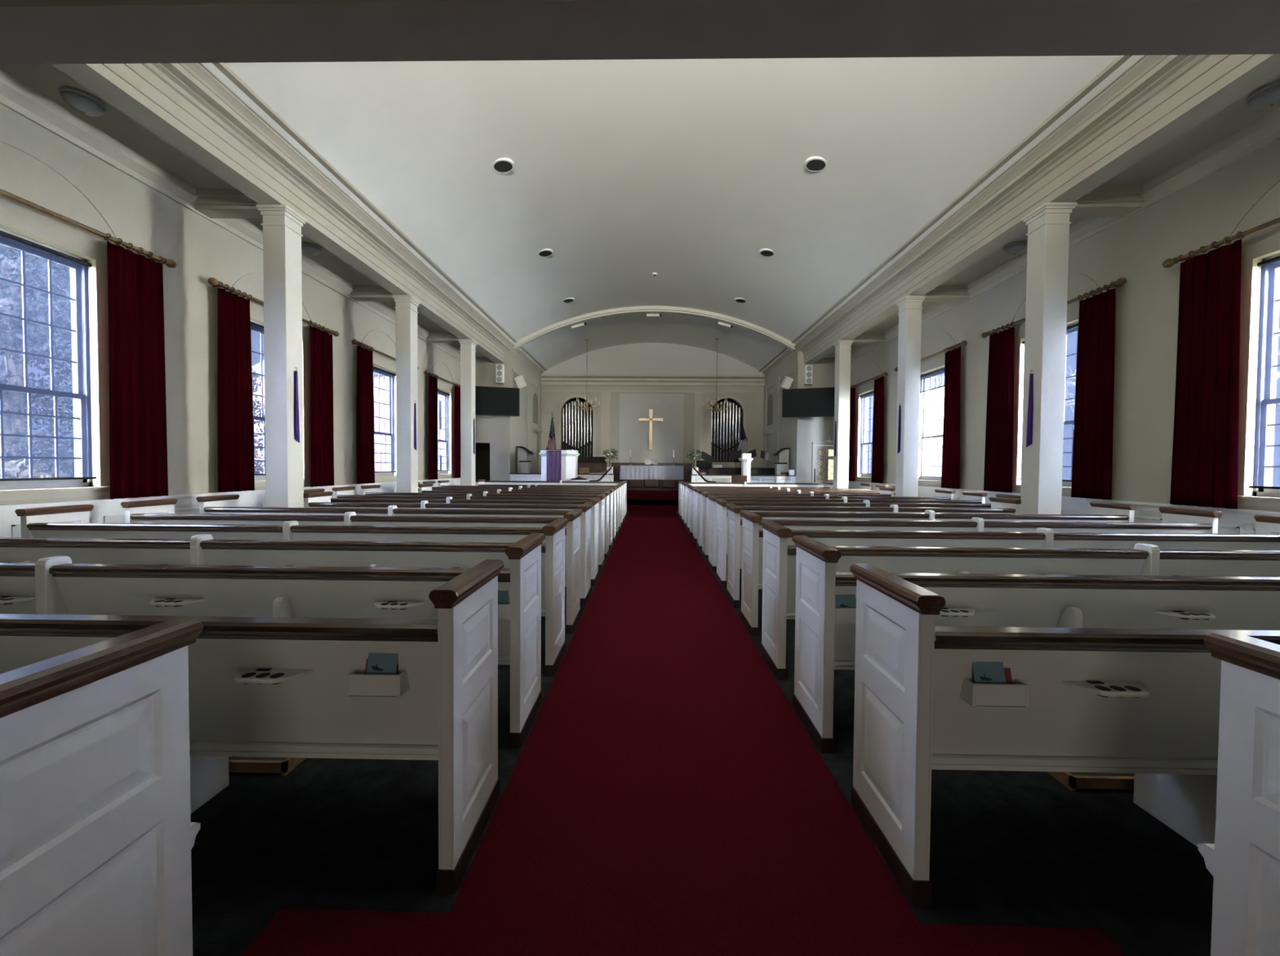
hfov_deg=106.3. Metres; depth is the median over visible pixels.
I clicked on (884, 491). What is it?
pew
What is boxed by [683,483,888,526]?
pew
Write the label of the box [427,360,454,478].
trim
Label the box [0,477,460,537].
trim
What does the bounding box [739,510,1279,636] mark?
pew
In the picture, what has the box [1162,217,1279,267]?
curtain rod
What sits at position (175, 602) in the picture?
cup holder
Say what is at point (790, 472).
speaker
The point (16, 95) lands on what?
trim
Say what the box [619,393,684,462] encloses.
trim
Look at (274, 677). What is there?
cup holder
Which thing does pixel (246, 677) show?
cup holder
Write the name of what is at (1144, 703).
pew
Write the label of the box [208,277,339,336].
curtain rod
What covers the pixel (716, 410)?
chandelier
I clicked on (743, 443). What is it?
flag
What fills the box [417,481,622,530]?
pew
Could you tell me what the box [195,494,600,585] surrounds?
pew
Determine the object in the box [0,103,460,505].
wall
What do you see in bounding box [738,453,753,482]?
lectern
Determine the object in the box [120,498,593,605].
pew
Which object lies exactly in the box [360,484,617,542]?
pew
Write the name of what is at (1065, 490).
window
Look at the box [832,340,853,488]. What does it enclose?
column
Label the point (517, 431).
wall
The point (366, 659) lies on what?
hymnal
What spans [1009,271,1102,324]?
trim
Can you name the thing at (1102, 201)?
trim
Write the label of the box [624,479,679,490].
altar table
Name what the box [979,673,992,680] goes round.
print
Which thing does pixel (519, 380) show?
speaker
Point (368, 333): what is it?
trim
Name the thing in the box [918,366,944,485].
window
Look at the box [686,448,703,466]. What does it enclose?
flower vase
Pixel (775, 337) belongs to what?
trim
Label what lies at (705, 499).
pew
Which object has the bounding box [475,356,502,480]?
wall
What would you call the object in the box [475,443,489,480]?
door
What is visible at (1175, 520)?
pew
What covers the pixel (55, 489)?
window
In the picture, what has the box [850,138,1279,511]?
wall
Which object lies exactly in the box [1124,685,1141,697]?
cup holder
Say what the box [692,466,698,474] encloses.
pedestal
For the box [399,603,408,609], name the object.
cup holder
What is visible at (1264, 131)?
trim
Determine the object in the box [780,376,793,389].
speaker
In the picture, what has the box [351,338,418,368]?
curtain rod
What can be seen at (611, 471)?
pedestal
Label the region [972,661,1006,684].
booklet
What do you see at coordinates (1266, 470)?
sash
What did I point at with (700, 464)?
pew
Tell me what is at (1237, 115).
ceiling
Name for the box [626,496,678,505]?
steps
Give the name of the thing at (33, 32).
beam
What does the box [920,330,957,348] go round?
trim
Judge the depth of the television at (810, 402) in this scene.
15.67 m
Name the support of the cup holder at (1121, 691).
attached to the pew at (1144, 703)
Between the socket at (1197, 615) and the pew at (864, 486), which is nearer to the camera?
the socket at (1197, 615)
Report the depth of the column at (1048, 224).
6.41 m
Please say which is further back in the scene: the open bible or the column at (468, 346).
the open bible
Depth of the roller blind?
11.13 m
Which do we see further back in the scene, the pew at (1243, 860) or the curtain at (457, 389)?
the curtain at (457, 389)
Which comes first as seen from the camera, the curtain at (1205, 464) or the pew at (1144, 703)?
the pew at (1144, 703)
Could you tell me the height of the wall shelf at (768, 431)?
0.140 m
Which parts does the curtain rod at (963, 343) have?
rod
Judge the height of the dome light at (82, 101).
0.165 m
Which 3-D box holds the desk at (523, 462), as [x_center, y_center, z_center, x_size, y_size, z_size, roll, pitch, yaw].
[-4.132,-0.198,17.149,0.540,1.860,0.640,0,1,1]
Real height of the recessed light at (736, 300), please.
0.198 m
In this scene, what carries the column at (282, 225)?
on the floor at (1014, 848)
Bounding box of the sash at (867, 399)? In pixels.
[857,391,874,474]
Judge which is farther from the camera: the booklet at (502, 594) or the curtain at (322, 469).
the curtain at (322, 469)
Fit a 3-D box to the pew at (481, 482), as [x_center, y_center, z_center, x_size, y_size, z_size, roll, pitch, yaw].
[-2.572,0.600,14.111,4.350,1.074,0.609,0,1,1]
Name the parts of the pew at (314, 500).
panel, rail, panel, rail, panel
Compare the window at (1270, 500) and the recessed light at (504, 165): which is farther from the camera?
the recessed light at (504, 165)
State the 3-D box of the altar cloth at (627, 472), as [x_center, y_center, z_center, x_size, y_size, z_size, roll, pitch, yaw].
[0.481,-0.222,19.495,2.579,0.560,0.795,0,1,1]
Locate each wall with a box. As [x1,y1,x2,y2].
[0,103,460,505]
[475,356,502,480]
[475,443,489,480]
[502,350,541,480]
[540,371,764,467]
[564,398,742,462]
[763,351,804,483]
[803,357,835,483]
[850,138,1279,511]
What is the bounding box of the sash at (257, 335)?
[250,321,266,475]
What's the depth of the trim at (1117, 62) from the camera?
6.73 m
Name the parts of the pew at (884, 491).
panel, rail, rail, panel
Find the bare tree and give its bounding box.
[928,386,944,475]
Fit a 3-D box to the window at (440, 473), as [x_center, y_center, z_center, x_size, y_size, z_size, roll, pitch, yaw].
[-6.104,-1.361,14.636,0.270,2.680,1.360,0,1,1]
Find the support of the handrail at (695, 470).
on the floor at (1014, 848)
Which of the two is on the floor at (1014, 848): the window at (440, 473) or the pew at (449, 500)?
the pew at (449, 500)
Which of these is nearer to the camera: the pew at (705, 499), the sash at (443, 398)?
the pew at (705, 499)
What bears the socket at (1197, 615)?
attached to the pew at (825, 633)
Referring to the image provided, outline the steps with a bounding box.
[626,505,678,511]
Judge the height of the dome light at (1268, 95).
0.165 m
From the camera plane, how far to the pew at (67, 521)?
4.34 m
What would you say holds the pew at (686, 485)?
on the floor at (1014, 848)
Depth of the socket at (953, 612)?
2.47 m
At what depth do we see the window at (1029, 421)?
6.54 m
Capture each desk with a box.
[515,446,533,473]
[773,448,790,475]
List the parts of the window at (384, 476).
sash, sill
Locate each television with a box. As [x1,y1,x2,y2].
[475,386,519,416]
[782,386,835,417]
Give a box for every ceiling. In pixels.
[0,64,485,356]
[200,55,1144,372]
[824,73,1279,358]
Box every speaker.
[495,364,504,383]
[514,375,527,388]
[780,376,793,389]
[781,469,794,475]
[804,364,813,384]
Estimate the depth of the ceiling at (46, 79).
5.61 m
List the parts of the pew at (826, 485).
panel, rail, rail, panel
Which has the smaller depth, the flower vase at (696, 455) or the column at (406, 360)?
the column at (406, 360)
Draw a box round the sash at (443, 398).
[437,389,450,471]
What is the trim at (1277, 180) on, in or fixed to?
attached to the wall at (1204, 212)
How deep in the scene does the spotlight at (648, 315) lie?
16.42 m
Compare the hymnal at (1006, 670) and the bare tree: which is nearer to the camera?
the hymnal at (1006, 670)
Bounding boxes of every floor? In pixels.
[190,511,1213,955]
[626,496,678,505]
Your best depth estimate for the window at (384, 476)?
11.50 m
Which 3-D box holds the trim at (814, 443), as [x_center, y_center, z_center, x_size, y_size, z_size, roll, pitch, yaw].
[6.322,-0.031,16.241,1.000,2.360,0.100,0,1,1]
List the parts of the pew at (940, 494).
panel, rail, rail, panel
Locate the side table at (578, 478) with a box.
[570,476,587,481]
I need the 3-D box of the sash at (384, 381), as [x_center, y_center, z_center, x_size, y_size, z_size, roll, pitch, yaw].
[-6.104,-1.350,11.375,0.044,2.437,1.190,0,1,1]
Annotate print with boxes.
[371,663,383,671]
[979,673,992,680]
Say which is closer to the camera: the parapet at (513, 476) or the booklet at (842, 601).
the booklet at (842, 601)
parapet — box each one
[509,472,613,481]
[690,474,795,483]
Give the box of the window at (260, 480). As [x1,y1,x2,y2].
[250,320,309,487]
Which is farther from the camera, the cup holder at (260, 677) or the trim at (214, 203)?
the trim at (214, 203)
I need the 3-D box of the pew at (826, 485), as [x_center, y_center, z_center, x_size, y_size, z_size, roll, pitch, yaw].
[3.325,0.645,14.003,4.350,1.074,0.609,0,1,1]
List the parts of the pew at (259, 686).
rail, panel, moulding, panel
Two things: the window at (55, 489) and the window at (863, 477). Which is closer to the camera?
the window at (55, 489)
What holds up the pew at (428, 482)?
on the floor at (1014, 848)
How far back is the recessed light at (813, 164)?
7.90 m
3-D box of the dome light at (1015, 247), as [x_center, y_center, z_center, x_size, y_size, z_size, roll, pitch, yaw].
[6.199,-3.768,7.938,0.320,0.165,0.320,0,1,1]
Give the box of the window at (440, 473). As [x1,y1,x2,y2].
[437,388,453,477]
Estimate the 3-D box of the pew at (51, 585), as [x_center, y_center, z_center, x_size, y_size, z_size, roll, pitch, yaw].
[-3.139,0.871,2.854,5.070,1.074,0.609,0,1,1]
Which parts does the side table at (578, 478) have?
lid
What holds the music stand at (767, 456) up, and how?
on the steps at (631, 500)
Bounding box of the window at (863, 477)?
[854,390,874,480]
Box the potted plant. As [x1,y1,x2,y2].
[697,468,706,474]
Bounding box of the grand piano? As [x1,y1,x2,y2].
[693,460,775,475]
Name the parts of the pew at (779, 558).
panel, moulding, rail, panel, rail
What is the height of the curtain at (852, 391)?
3.021 m
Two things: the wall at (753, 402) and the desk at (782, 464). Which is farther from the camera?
the wall at (753, 402)
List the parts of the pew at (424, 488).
panel, rail, rail, panel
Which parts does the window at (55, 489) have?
sash, sill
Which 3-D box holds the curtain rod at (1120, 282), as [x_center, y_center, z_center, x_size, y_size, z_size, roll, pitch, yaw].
[6.617,-2.705,7.866,0.186,0.109,2.770,0,1,1]
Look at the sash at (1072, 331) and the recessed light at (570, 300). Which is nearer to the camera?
the sash at (1072, 331)
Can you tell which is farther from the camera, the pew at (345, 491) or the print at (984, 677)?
the pew at (345, 491)
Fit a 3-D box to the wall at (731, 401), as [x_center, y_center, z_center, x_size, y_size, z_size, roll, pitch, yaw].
[0.533,-2.122,21.524,8.360,3.600,0.650,0,1,1]
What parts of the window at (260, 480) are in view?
sash, sill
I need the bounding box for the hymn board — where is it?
[731,475,746,482]
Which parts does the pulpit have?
cornice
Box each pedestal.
[606,466,613,473]
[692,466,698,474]
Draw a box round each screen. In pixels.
[475,480,627,515]
[677,480,833,515]
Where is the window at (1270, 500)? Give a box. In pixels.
[1237,253,1279,507]
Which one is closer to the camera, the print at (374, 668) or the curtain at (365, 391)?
the print at (374, 668)
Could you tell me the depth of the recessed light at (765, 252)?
11.18 m
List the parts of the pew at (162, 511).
panel, rail, panel, rail, panel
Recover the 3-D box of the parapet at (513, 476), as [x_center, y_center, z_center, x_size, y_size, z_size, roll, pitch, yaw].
[-2.680,0.463,16.418,3.540,1.235,0.180,0,1,1]
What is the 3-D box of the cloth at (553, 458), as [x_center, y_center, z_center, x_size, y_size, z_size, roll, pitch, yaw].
[-2.765,-0.261,15.400,0.482,1.250,0.026,0,1,1]
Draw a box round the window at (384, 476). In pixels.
[373,364,396,480]
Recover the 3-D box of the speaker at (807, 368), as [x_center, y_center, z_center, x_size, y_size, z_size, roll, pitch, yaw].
[5.625,-3.443,16.087,0.240,0.620,0.268,0,1,1]
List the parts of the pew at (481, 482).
rail, rail, panel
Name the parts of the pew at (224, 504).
panel, rail, panel, rail, panel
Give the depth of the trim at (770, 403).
19.79 m
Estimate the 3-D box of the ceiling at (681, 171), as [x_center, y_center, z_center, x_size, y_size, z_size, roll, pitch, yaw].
[0.326,-5.077,8.925,9.785,1.520,24.100,0,1,1]
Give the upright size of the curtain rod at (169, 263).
0.109 m
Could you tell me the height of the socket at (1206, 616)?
0.026 m
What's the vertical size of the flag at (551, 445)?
3.440 m
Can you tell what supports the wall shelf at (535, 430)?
attached to the wall at (517, 431)
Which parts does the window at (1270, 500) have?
sill, sash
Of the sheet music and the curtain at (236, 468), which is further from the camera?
the sheet music
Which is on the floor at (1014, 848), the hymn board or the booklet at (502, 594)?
the hymn board
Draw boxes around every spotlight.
[571,322,586,329]
[646,313,661,317]
[717,321,733,328]
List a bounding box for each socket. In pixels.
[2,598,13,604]
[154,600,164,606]
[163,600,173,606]
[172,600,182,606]
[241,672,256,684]
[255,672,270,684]
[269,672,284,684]
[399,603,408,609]
[941,609,949,616]
[950,609,959,616]
[960,609,968,617]
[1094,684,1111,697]
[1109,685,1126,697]
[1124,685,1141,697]
[1178,613,1190,619]
[1188,613,1200,619]
[1198,613,1210,619]
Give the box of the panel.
[611,462,693,482]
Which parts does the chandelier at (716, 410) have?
stem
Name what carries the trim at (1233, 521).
attached to the wall at (1204, 212)
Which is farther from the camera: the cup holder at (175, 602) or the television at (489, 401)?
the television at (489, 401)
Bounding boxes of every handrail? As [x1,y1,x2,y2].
[589,466,612,481]
[693,467,715,482]
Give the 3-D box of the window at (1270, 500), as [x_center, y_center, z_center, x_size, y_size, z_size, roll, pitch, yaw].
[6.723,-1.025,4.624,0.270,2.680,1.360,0,1,1]
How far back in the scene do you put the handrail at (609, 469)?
15.78 m
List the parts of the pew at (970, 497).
panel, rail, rail, panel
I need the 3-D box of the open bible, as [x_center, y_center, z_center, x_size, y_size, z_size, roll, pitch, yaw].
[0.465,-0.645,19.532,0.520,0.280,0.245,0,1,1]
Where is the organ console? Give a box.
[577,456,607,473]
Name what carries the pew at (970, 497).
on the floor at (1014, 848)
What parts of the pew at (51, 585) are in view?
rail, panel, rail, moulding, panel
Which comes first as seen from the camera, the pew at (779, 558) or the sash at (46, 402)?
the pew at (779, 558)
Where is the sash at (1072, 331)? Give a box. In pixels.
[1018,323,1078,481]
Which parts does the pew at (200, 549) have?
rail, panel, rail, moulding, panel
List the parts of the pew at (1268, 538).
panel, moulding, rail, panel, rail, panel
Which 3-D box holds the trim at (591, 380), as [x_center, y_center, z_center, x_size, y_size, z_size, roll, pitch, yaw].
[0.518,-1.984,20.792,9.600,4.960,0.320,0,1,1]
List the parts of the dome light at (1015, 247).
lamp shade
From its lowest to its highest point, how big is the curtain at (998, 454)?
3.021 m
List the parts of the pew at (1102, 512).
panel, rail, panel, rail, panel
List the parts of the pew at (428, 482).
rail, rail, panel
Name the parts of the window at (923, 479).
sill, sash, sash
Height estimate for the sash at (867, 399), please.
2.437 m
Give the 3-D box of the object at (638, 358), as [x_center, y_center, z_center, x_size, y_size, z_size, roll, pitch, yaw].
[0.544,-5.176,20.864,9.480,1.399,0.020,0,1,1]
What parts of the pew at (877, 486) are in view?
panel, rail, rail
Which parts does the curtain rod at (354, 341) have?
rod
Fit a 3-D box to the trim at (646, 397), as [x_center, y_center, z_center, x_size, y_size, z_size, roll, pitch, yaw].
[0.518,-1.530,20.931,1.850,4.045,0.025,0,1,1]
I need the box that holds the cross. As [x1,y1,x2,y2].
[638,408,662,450]
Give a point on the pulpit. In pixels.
(569, 457)
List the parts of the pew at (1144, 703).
panel, moulding, panel, rail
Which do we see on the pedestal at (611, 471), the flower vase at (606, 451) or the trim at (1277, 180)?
the flower vase at (606, 451)
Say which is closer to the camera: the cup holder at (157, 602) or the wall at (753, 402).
the cup holder at (157, 602)
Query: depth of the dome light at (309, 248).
8.07 m
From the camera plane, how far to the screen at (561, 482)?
14.65 m
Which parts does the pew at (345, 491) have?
panel, rail, rail, panel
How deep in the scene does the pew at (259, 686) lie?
1.75 m
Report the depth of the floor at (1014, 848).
1.87 m
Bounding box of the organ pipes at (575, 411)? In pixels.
[562,400,591,461]
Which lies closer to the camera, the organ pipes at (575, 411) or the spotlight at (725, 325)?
the spotlight at (725, 325)
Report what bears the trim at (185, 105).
attached to the wall at (517, 431)
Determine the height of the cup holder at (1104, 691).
0.026 m
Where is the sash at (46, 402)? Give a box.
[0,230,96,480]
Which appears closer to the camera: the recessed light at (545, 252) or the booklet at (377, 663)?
the booklet at (377, 663)
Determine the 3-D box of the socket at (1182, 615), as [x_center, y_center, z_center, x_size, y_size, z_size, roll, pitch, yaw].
[2.805,0.712,2.471,0.042,0.026,0.041,0,1,1]
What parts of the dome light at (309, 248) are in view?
lamp shade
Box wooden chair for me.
[578,467,589,473]
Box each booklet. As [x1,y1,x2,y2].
[366,652,397,674]
[497,590,507,604]
[835,594,856,608]
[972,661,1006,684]
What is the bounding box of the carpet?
[240,510,1125,955]
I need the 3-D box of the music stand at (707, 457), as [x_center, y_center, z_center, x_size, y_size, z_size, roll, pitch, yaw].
[2.409,-0.101,17.255,0.461,1.745,0.377,0,1,1]
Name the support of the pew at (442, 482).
on the floor at (1014, 848)
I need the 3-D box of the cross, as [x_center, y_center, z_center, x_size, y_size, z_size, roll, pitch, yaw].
[0.470,-2.096,20.850,1.060,1.780,0.060,0,1,1]
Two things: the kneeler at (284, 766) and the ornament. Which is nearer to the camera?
the kneeler at (284, 766)
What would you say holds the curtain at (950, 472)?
hanging from the curtain rod at (963, 343)
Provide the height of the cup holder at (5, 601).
0.026 m
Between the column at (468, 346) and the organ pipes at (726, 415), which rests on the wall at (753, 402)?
the organ pipes at (726, 415)
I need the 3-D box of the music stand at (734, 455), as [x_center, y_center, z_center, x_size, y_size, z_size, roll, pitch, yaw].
[3.408,-0.109,17.136,0.471,1.781,0.377,0,1,1]
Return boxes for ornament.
[826,435,833,442]
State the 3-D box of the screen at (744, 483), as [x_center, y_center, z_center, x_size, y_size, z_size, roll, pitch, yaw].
[3.626,0.642,14.631,4.930,1.055,0.292,0,1,1]
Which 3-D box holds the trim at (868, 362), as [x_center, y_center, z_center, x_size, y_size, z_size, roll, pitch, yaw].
[6.816,-1.673,14.391,0.010,3.540,2.000,0,1,1]
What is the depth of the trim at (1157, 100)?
5.90 m
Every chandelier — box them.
[573,337,599,412]
[702,337,729,413]
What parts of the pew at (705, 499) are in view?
panel, rail, panel, rail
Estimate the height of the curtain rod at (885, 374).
0.109 m
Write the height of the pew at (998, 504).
1.074 m
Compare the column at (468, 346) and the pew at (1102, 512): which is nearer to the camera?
the pew at (1102, 512)
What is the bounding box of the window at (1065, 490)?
[1012,321,1078,493]
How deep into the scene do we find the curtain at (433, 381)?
13.65 m
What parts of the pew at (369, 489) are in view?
panel, rail, rail, panel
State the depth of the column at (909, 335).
9.83 m
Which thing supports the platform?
on the steps at (631, 500)
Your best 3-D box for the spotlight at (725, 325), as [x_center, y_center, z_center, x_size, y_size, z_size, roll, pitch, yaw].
[2.925,-5.283,16.446,0.516,0.284,0.160,0,1,1]
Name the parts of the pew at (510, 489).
rail, rail, panel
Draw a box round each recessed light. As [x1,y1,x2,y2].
[492,157,514,173]
[537,248,553,257]
[562,297,574,302]
[734,297,746,302]
[759,248,774,257]
[804,156,826,172]
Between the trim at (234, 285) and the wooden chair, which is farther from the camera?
the wooden chair
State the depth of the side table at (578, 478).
15.18 m
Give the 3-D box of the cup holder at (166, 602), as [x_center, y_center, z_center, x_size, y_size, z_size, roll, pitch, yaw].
[-2.524,0.672,2.568,0.042,0.026,0.041,0,1,1]
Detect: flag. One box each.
[546,411,556,449]
[737,413,747,467]
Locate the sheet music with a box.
[713,464,722,467]
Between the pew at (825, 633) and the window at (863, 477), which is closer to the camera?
the pew at (825, 633)
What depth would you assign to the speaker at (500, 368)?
16.15 m
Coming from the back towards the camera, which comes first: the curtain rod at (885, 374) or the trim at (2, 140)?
the curtain rod at (885, 374)
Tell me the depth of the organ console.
17.62 m
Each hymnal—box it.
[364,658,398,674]
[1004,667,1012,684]
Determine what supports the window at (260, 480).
in the wall at (140, 215)
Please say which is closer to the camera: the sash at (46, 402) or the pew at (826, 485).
the sash at (46, 402)
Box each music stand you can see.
[701,450,713,474]
[728,449,742,475]
[745,448,756,457]
[760,449,773,475]
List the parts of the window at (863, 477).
sill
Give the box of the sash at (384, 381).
[373,365,396,472]
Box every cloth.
[546,450,561,480]
[619,465,684,479]
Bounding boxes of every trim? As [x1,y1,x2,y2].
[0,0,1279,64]
[0,68,460,360]
[0,137,123,247]
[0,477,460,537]
[52,62,543,375]
[192,188,459,342]
[212,55,1132,371]
[229,271,314,327]
[360,329,395,346]
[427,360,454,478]
[513,306,795,351]
[533,392,537,424]
[541,373,764,466]
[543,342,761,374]
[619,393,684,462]
[631,396,673,447]
[762,53,1279,376]
[767,394,773,425]
[812,441,833,483]
[848,480,1279,534]
[850,106,1279,361]
[851,186,1145,343]
[854,362,881,387]
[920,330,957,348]
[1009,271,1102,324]
[1222,177,1279,245]
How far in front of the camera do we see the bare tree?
20.57 m
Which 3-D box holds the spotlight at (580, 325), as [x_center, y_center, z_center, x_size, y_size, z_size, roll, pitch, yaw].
[-2.101,-5.282,16.538,0.507,0.286,0.160,0,1,1]
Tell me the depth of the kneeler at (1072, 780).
2.24 m
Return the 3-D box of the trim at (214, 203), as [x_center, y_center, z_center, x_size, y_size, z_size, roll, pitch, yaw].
[-5.554,-3.841,8.398,1.120,0.230,10.730,0,1,1]
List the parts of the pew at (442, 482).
panel, rail, rail, panel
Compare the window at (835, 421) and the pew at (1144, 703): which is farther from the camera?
the window at (835, 421)
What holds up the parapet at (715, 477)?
on the floor at (1014, 848)
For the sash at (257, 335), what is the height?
2.437 m
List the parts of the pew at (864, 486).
panel, rail, rail, panel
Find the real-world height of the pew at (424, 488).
1.074 m
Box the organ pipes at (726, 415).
[711,401,740,462]
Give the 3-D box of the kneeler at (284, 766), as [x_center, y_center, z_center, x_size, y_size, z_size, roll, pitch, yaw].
[-2.372,1.393,2.428,1.340,0.062,0.218,0,1,1]
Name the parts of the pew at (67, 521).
panel, rail, panel, rail, panel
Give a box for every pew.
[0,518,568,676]
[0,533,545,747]
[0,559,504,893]
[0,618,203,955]
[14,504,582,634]
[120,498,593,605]
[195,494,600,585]
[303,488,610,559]
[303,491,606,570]
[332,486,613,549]
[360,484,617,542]
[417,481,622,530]
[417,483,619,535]
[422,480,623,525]
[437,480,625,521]
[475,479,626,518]
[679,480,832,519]
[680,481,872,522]
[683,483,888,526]
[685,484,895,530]
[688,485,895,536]
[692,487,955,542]
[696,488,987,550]
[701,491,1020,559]
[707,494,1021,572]
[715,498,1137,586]
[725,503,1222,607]
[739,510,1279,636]
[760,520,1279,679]
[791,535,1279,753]
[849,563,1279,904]
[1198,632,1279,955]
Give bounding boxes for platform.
[626,490,678,497]
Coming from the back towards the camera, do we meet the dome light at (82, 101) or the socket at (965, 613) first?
the dome light at (82, 101)
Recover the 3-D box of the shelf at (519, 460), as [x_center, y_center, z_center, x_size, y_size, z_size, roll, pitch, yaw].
[-4.048,-0.586,16.968,0.370,0.045,0.300,0,1,1]
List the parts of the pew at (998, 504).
panel, rail, panel, rail, panel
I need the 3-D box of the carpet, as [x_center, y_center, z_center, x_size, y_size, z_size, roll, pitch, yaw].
[0.239,1.330,6.841,2.700,0.010,18.620,0,1,1]
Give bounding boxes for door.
[813,445,833,483]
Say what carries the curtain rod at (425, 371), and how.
attached to the wall at (140, 215)
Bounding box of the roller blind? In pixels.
[920,367,944,393]
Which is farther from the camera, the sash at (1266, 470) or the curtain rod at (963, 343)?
the curtain rod at (963, 343)
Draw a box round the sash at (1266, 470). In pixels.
[1248,255,1279,488]
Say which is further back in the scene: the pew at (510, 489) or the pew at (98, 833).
the pew at (510, 489)
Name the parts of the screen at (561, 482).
rail, panel, rail, panel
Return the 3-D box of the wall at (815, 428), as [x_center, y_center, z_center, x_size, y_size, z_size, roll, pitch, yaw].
[6.361,-1.554,16.353,1.650,5.400,0.200,0,1,1]
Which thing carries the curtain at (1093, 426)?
hanging from the curtain rod at (1120, 282)
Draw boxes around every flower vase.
[601,448,618,466]
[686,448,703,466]
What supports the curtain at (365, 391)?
hanging from the curtain rod at (354, 341)
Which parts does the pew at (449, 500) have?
rail, panel, rail, panel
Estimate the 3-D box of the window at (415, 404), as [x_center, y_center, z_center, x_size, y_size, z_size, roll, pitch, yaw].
[-4.766,-1.110,10.180,0.030,1.054,0.084,0,1,1]
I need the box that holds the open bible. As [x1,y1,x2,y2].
[644,458,657,465]
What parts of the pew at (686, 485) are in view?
panel, rail, rail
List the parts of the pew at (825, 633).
panel, moulding, panel, rail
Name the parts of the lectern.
cornice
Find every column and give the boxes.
[255,204,306,507]
[391,295,420,492]
[457,338,477,485]
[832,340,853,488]
[895,295,925,497]
[1020,202,1077,514]
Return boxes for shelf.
[519,460,531,462]
[532,427,542,433]
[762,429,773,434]
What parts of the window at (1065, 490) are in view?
sill, sash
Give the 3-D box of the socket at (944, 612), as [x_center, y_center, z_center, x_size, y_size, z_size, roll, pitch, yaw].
[1.585,0.703,2.493,0.042,0.026,0.041,0,1,1]
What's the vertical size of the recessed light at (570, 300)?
0.198 m
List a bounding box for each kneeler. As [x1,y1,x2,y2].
[228,756,306,775]
[1047,771,1134,791]
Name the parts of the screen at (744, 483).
panel, rail, panel, rail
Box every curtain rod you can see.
[0,188,176,268]
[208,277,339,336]
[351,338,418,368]
[424,370,460,386]
[850,372,888,387]
[894,340,967,371]
[981,277,1126,337]
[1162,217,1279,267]
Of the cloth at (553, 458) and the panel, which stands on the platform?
the panel
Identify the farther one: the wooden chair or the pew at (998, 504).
the wooden chair
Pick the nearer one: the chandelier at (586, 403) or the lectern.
the lectern
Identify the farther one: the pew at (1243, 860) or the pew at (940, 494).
the pew at (940, 494)
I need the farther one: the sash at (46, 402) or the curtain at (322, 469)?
the curtain at (322, 469)
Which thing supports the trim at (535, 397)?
attached to the wall at (517, 431)
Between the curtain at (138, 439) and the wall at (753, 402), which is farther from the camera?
the wall at (753, 402)
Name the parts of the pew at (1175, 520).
panel, rail, panel, rail, panel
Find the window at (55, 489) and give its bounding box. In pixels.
[0,227,110,501]
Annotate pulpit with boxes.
[538,449,579,481]
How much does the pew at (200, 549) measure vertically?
1.074 m
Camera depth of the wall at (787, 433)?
17.69 m
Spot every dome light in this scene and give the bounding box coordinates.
[58,85,106,116]
[301,241,321,256]
[1002,240,1026,255]
[1245,79,1279,109]
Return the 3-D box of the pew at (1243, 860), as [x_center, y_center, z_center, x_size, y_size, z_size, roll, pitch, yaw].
[3.724,0.966,0.996,4.513,1.074,0.609,0,1,1]
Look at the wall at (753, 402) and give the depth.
20.92 m
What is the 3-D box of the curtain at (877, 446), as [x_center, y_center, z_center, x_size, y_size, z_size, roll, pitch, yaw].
[6.671,-1.371,13.454,0.086,3.021,0.613,0,1,1]
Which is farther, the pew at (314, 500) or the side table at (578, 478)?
the side table at (578, 478)
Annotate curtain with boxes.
[103,233,168,499]
[217,281,254,492]
[307,320,334,487]
[356,341,374,484]
[427,372,438,479]
[453,382,460,478]
[848,384,856,480]
[871,373,884,483]
[941,342,960,488]
[983,321,1015,492]
[1071,281,1115,499]
[1169,231,1244,509]

